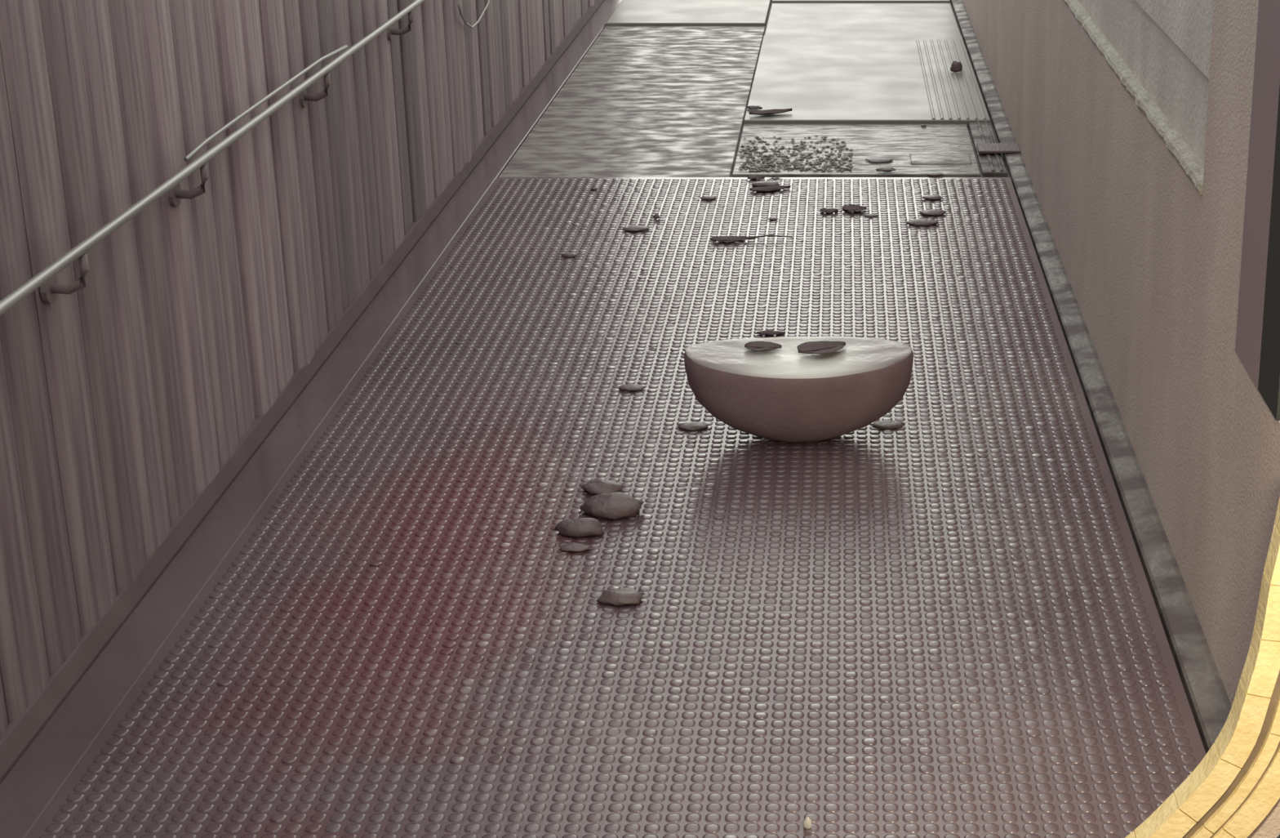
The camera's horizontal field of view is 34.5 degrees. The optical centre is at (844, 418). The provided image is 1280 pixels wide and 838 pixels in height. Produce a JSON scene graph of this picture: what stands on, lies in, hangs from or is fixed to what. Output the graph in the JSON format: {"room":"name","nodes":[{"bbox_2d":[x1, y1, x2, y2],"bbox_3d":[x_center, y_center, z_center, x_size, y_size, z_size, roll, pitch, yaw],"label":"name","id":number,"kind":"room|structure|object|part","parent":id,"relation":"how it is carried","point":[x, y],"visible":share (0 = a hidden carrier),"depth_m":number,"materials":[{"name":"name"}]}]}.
{"room":"corridor","nodes":[
{"label":"corridor","id":0,"kind":"room"},
{"bbox_2d":[0,0,595,739],"bbox_3d":[-1.729,-1.798,5.994,0.150,3.640,18.500,0,20,0],"label":"wall","id":1,"kind":"structure","parent":0,"point":[123,397],"depth_m":5.05,"materials":[{"name":"brown wood"}]},
{"bbox_2d":[0,0,425,315],"bbox_3d":[-1.616,-1.771,8.340,0.096,0.151,13.700,0,20,0],"label":"handrail","id":2,"kind":"object","parent":1,"relation":"attached to","point":[46,279],"visible":1,"depth_m":5.04,"materials":[{"name":"metal"}]},
{"bbox_3d":[-1.598,-0.917,5.758,0.017,0.026,1.655,0,20,0],"label":"rod","id":3,"kind":"part","parent":2,"relation":"part of","materials":[{"name":"metal"}]},
{"bbox_2d":[0,0,604,782],"bbox_3d":[-1.668,-0.968,8.626,0.052,0.070,14.100,0,20,0],"label":"baseboard","id":4,"kind":"structure","parent":1,"relation":"attached to","point":[20,734],"depth_m":5.45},
{"bbox_2d":[457,0,489,28],"bbox_3d":[-1.639,-1.830,9.095,0.010,0.145,0.814,0,20,0],"label":"wire loop","id":5,"kind":"object","parent":1,"relation":"attached to","point":[488,1],"visible":1,"depth_m":9.01,"materials":[{"name":"metal"}]},
{"bbox_2d":[0,0,1206,837],"bbox_3d":[-0.430,-1.585,10.582,2.707,0.156,27.000,0,20,0],"label":"floor","id":6,"kind":"structure","parent":0,"point":[646,88],"depth_m":9.97,"materials":[{"name":"concrete"}]},
{"bbox_2d":[26,177,1205,837],"bbox_3d":[-0.396,0.255,5.263,2.236,0.024,7.743,0,20,0],"label":"mat","id":7,"kind":"object","parent":6,"relation":"on","point":[945,622],"visible":0.98,"depth_m":4.87,"materials":[{"name":"rubber"}]},
{"bbox_2d":[561,252,577,257],"bbox_3d":[-1.031,-0.615,7.652,0.058,0.012,0.041,6,21,17],"label":"pebble","id":8,"kind":"object","parent":7,"relation":"on","point":[566,254],"visible":1,"depth_m":7.64,"materials":[{"name":"stone"}]},
{"bbox_2d":[559,542,591,551],"bbox_3d":[-0.663,0.315,5.045,0.080,0.011,0.052,0,20,0],"label":"pebble","id":9,"kind":"object","parent":7,"relation":"on","point":[570,546],"visible":1,"depth_m":5.04,"materials":[{"name":"stone"}]},
{"bbox_2d":[554,517,604,537],"bbox_3d":[-0.667,0.268,5.141,0.128,0.037,0.085,0,20,0],"label":"stone","id":10,"kind":"object","parent":7,"relation":"on","point":[582,526],"visible":1,"depth_m":5.12,"materials":[{"name":"stone"}]},
{"bbox_2d":[581,479,625,494],"bbox_3d":[-0.638,0.179,5.403,0.120,0.028,0.080,0,20,0],"label":"stone","id":11,"kind":"object","parent":7,"relation":"on","point":[596,486],"visible":0.89,"depth_m":5.39,"materials":[{"name":"grey stone"}]},
{"bbox_2d":[580,491,644,519],"bbox_3d":[-0.600,0.218,5.262,0.166,0.049,0.114,0,20,0],"label":"stone","id":12,"kind":"object","parent":7,"relation":"on","point":[615,505],"visible":1,"depth_m":5.23,"materials":[{"name":"grey stone"}]},
{"bbox_2d":[595,587,644,605],"bbox_3d":[-0.521,0.411,4.757,0.112,0.024,0.076,0,20,0],"label":"stone","id":13,"kind":"object","parent":7,"relation":"on","point":[620,596],"visible":1,"depth_m":4.74,"materials":[{"name":"grey stone"}]},
{"bbox_2d":[617,383,644,391],"bbox_3d":[-0.644,-0.097,6.202,0.082,0.010,0.059,0,20,0],"label":"stone","id":14,"kind":"object","parent":7,"relation":"on","point":[628,387],"visible":1,"depth_m":6.19,"materials":[{"name":"stone"}]},
{"bbox_2d":[622,225,649,231],"bbox_3d":[-0.819,-0.749,8.030,0.107,0.012,0.082,0,20,0],"label":"stone","id":15,"kind":"object","parent":7,"relation":"on","point":[633,228],"visible":1,"depth_m":8.02,"materials":[{"name":"grey stone"}]},
{"bbox_2d":[653,213,659,218],"bbox_3d":[-0.755,-0.813,8.198,0.026,0.018,0.018,0,20,0],"label":"pebble","id":16,"kind":"object","parent":7,"relation":"on","point":[655,215],"visible":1,"depth_m":8.20,"materials":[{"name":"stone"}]},
{"bbox_2d":[677,422,708,430],"bbox_3d":[-0.434,0.019,5.878,0.090,0.010,0.062,0,20,0],"label":"stone","id":17,"kind":"object","parent":7,"relation":"on","point":[686,425],"visible":1,"depth_m":5.87,"materials":[{"name":"grey stone"}]},
{"bbox_2d":[700,195,716,199],"bbox_3d":[-0.567,-0.921,8.513,0.072,0.011,0.048,0,20,0],"label":"clod","id":18,"kind":"object","parent":7,"relation":"on","point":[704,197],"visible":1,"depth_m":8.50,"materials":[{"name":"stone"}]},
{"bbox_2d":[710,234,793,242],"bbox_3d":[-0.356,-0.697,7.874,0.320,0.020,0.090,-2,20,-6],"label":"leaf","id":19,"kind":"object","parent":7,"relation":"on","point":[719,238],"visible":1,"depth_m":7.88,"materials":[{"name":"brown plant"}]},
{"bbox_3d":[-0.441,-0.691,7.867,0.150,0.014,0.090,-2,20,-6],"label":"blade","id":20,"kind":"part","parent":19,"relation":"part of","materials":[{"name":"brown plant"}]},
{"bbox_3d":[-0.287,-0.701,7.881,0.181,0.016,0.012,-2,20,-6],"label":"stem","id":21,"kind":"part","parent":19,"relation":"part of","materials":[{"name":"brown plant"}]},
{"bbox_2d":[747,175,764,179],"bbox_3d":[-0.386,-1.044,8.863,0.062,0.010,0.065,15,25,37],"label":"leaf","id":22,"kind":"object","parent":7,"relation":"on","point":[753,177],"visible":1,"depth_m":8.87,"materials":[{"name":"brown plant"}]},
{"bbox_2d":[751,180,779,186],"bbox_3d":[-0.337,-1.007,8.743,0.123,0.019,0.088,0,20,0],"label":"clod","id":23,"kind":"object","parent":7,"relation":"on","point":[763,183],"visible":1,"depth_m":8.72,"materials":[{"name":"stone"}]},
{"bbox_2d":[749,185,791,191],"bbox_3d":[-0.315,-0.976,8.666,0.185,0.013,0.081,-8,21,-21],"label":"leaf","id":24,"kind":"object","parent":7,"relation":"on","point":[771,188],"visible":1,"depth_m":8.67,"materials":[{"name":"brown plant"}]},
{"bbox_2d":[756,329,785,335],"bbox_3d":[-0.242,-0.282,6.726,0.095,0.009,0.048,0,20,0],"label":"leaf","id":25,"kind":"object","parent":7,"relation":"on","point":[767,331],"visible":1,"depth_m":6.72,"materials":[{"name":"brown plant"}]},
{"bbox_2d":[767,217,778,220],"bbox_3d":[-0.285,-0.803,8.188,0.044,0.006,0.033,0,20,0],"label":"crumb","id":26,"kind":"object","parent":7,"relation":"on","point":[770,218],"visible":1,"depth_m":8.18,"materials":[{"name":"stone"}]},
{"bbox_2d":[768,173,782,177],"bbox_3d":[-0.303,-1.056,8.895,0.051,0.010,0.054,-18,27,-41],"label":"leaf","id":27,"kind":"object","parent":7,"relation":"on","point":[773,175],"visible":1,"depth_m":8.89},
{"bbox_2d":[684,336,913,442],"bbox_3d":[-0.128,-0.074,5.774,0.646,0.253,0.317,-1,20,-2],"label":"bowl","id":28,"kind":"object","parent":7,"relation":"on","point":[785,394],"visible":0.98,"depth_m":5.67,"materials":[{"name":"ceramic"}]},
{"bbox_2d":[744,341,782,351],"bbox_3d":[-0.234,-0.204,5.779,0.088,0.012,0.087,-16,25,-37],"label":"leaf","id":29,"kind":"object","parent":28,"relation":"on","point":[757,346],"visible":1,"depth_m":5.79,"materials":[{"name":"plant"}]},
{"bbox_2d":[797,340,845,354],"bbox_3d":[-0.069,-0.199,5.760,0.124,0.013,0.123,6,20,15],"label":"leaf","id":30,"kind":"object","parent":28,"relation":"on","point":[825,347],"visible":1,"depth_m":5.77,"materials":[{"name":"brown plant"}]},
{"bbox_2d":[802,815,811,828],"bbox_3d":[-0.069,0.751,3.806,0.017,0.024,0.012,0,20,0],"label":"chip","id":31,"kind":"object","parent":7,"relation":"on","point":[806,822],"visible":1,"depth_m":3.80,"materials":[{"name":"beige stone"}]},
{"bbox_2d":[819,208,838,213],"bbox_3d":[-0.065,-0.845,8.299,0.072,0.012,0.077,-8,21,-21],"label":"leaf","id":32,"kind":"object","parent":7,"relation":"on","point":[822,210],"visible":1,"depth_m":8.30,"materials":[{"name":"brown plant"}]},
{"bbox_2d":[842,204,866,212],"bbox_3d":[0.035,-0.854,8.324,0.111,0.014,0.109,12,23,30],"label":"leaf","id":33,"kind":"object","parent":7,"relation":"on","point":[851,207],"visible":1,"depth_m":8.34,"materials":[{"name":"plant"}]},
{"bbox_2d":[863,213,879,217],"bbox_3d":[0.110,-0.821,8.241,0.063,0.006,0.044,0,20,0],"label":"crumb","id":34,"kind":"object","parent":7,"relation":"on","point":[865,215],"visible":1,"depth_m":8.23,"materials":[{"name":"stone"}]},
{"bbox_2d":[871,419,903,428],"bbox_3d":[0.124,0.014,5.896,0.093,0.007,0.066,0,20,0],"label":"stone","id":35,"kind":"object","parent":7,"relation":"on","point":[885,424],"visible":1,"depth_m":5.89,"materials":[{"name":"grey stone"}]},
{"bbox_2d":[906,218,938,226],"bbox_3d":[0.310,-0.784,8.121,0.130,0.016,0.088,0,20,0],"label":"stone","id":36,"kind":"object","parent":7,"relation":"on","point":[925,222],"visible":1,"depth_m":8.10,"materials":[{"name":"grey stone"}]},
{"bbox_2d":[921,195,942,199],"bbox_3d":[0.367,-0.924,8.521,0.091,0.012,0.066,0,20,0],"label":"stone","id":37,"kind":"object","parent":7,"relation":"on","point":[927,197],"visible":1,"depth_m":8.50,"materials":[{"name":"grey stone"}]},
{"bbox_2d":[919,208,946,215],"bbox_3d":[0.354,-0.836,8.270,0.112,0.015,0.085,7,21,18],"label":"stone","id":38,"kind":"object","parent":7,"relation":"on","point":[933,211],"visible":1,"depth_m":8.25,"materials":[{"name":"grey stone"}]},
{"bbox_2d":[1124,497,1279,837],"bbox_3d":[0.699,0.446,3.567,0.484,0.753,0.060,0,20,0],"label":"ledge","id":39,"kind":"object","parent":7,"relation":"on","point":[1233,791],"visible":1,"depth_m":3.60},
{"bbox_3d":[-1.007,-1.762,10.931,1.013,0.016,4.273,0,20,0],"label":"panel","id":40,"kind":"part","parent":6,"relation":"part of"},
{"bbox_3d":[-1.009,-4.333,18.119,1.010,0.032,10.958,0,20,0],"label":"panel","id":41,"kind":"part","parent":6,"relation":"part of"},
{"bbox_2d":[746,105,762,109],"bbox_3d":[-0.457,-1.567,10.297,0.074,0.010,0.073,-9,22,-24],"label":"leaf","id":42,"kind":"object","parent":6,"relation":"on","point":[752,107],"visible":1,"depth_m":10.30,"materials":[{"name":"plant"}]},
{"bbox_2d":[749,108,791,115],"bbox_3d":[-0.366,-1.525,10.167,0.230,0.020,0.098,-9,21,-23],"label":"leaf","id":43,"kind":"object","parent":6,"relation":"on","point":[766,112],"visible":1,"depth_m":10.18,"materials":[{"name":"plant"}]},
{"bbox_2d":[737,134,853,172],"bbox_3d":[-0.225,-1.223,9.390,0.535,0.010,0.781,0,20,0],"label":"gravel","id":44,"kind":"object","parent":6,"relation":"on","point":[795,162],"visible":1,"depth_m":9.26,"materials":[{"name":"grey gravel"}]},
{"bbox_3d":[0.053,-1.256,9.515,1.096,0.014,1.107,0,20,0],"label":"panel","id":45,"kind":"part","parent":6,"relation":"part of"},
{"bbox_3d":[0.113,-4.497,18.577,1.210,0.034,9.983,0,20,0],"label":"panel","id":46,"kind":"part","parent":6,"relation":"part of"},
{"bbox_3d":[0.113,-2.573,13.197,1.210,0.022,1.405,0,20,0],"label":"panel","id":47,"kind":"part","parent":6,"relation":"part of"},
{"bbox_3d":[0.112,-1.896,11.286,1.213,0.030,2.629,0,20,0],"label":"panel","id":48,"kind":"part","parent":6,"relation":"part of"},
{"bbox_2d":[865,157,893,162],"bbox_3d":[0.158,-1.169,9.232,0.129,0.009,0.088,0,20,0],"label":"stone","id":49,"kind":"object","parent":6,"relation":"on","point":[874,159],"visible":1,"depth_m":9.22,"materials":[{"name":"grey stone"}]},
{"bbox_2d":[875,167,896,172],"bbox_3d":[0.183,-1.102,9.020,0.095,0.013,0.062,0,20,0],"label":"stone","id":50,"kind":"object","parent":6,"relation":"on","point":[880,169],"visible":1,"depth_m":9.00,"materials":[{"name":"grey stone"}]},
{"bbox_2d":[927,172,943,176],"bbox_3d":[0.399,-1.071,8.937,0.074,0.008,0.052,0,20,0],"label":"stone","id":51,"kind":"object","parent":6,"relation":"on","point":[934,174],"visible":1,"depth_m":8.92,"materials":[{"name":"grey stone"}]},
{"bbox_3d":[0.436,-1.173,9.277,0.274,0.019,0.209,0,20,0],"label":"plate","id":52,"kind":"part","parent":6,"relation":"part of","materials":[{"name":"grey metal"}]},
{"bbox_2d":[950,61,962,71],"bbox_3d":[0.618,-1.946,11.279,0.068,0.057,0.046,0,20,0],"label":"stone","id":53,"kind":"object","parent":6,"relation":"on","point":[956,66],"visible":1,"depth_m":11.27,"materials":[{"name":"brown stone"}]},
{"bbox_3d":[0.664,-1.262,9.520,0.108,0.022,1.114,0,20,0],"label":"panel","id":54,"kind":"part","parent":6,"relation":"part of","materials":[{"name":"grey wood"}]},
{"bbox_2d":[962,0,1279,705],"bbox_3d":[0.903,-2.523,8.921,0.200,3.040,12.500,0,20,0],"label":"wall","id":55,"kind":"structure","parent":0,"point":[1152,263],"depth_m":5.06,"materials":[{"name":"beige paint"}]},
{"bbox_3d":[0.818,-1.903,9.932,0.030,0.953,11.012,0,20,0],"label":"panel","id":56,"kind":"part","parent":55,"relation":"part of","materials":[{"name":"beige paint"}]},
{"bbox_2d":[950,0,1279,837],"bbox_3d":[0.791,-0.213,6.559,0.123,0.036,18.500,0,20,0],"label":"baseboard","id":57,"kind":"structure","parent":55,"relation":"attached to","point":[1210,704],"depth_m":5.60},
{"bbox_2d":[976,142,1021,153],"bbox_3d":[0.707,-1.243,9.377,0.192,0.010,0.176,0,20,0],"label":"bar","id":58,"kind":"object","parent":57,"relation":"on","point":[983,148],"visible":1,"depth_m":9.35,"materials":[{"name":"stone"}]},
{"bbox_2d":[1062,0,1204,195],"bbox_3d":[0.811,-2.363,9.768,0.044,0.025,11.012,0,20,0],"label":"window sill","id":59,"kind":"structure","parent":55,"relation":"attached to","point":[1175,144],"depth_m":5.52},
{"bbox_3d":[0.817,0.378,3.841,0.028,0.748,0.982,0,20,0],"label":"panel","id":60,"kind":"part","parent":55,"relation":"part of","materials":[{"name":"beige paint"}]},
{"bbox_2d":[1235,0,1279,388],"bbox_3d":[0.829,-1.117,3.701,0.059,2.163,0.242,0,20,0],"label":"wall post","id":61,"kind":"object","parent":55,"relation":"attached to","point":[1266,82],"visible":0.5,"depth_m":3.93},
{"bbox_2d":[1257,86,1279,420],"bbox_3d":[0.829,-1.046,3.502,0.059,2.163,0.179,0,20,0],"label":"rubber edge","id":62,"kind":"object","parent":55,"relation":"attached to","point":[1268,384],"visible":1,"depth_m":3.81,"materials":[{"name":"black rubber"}]}
]}

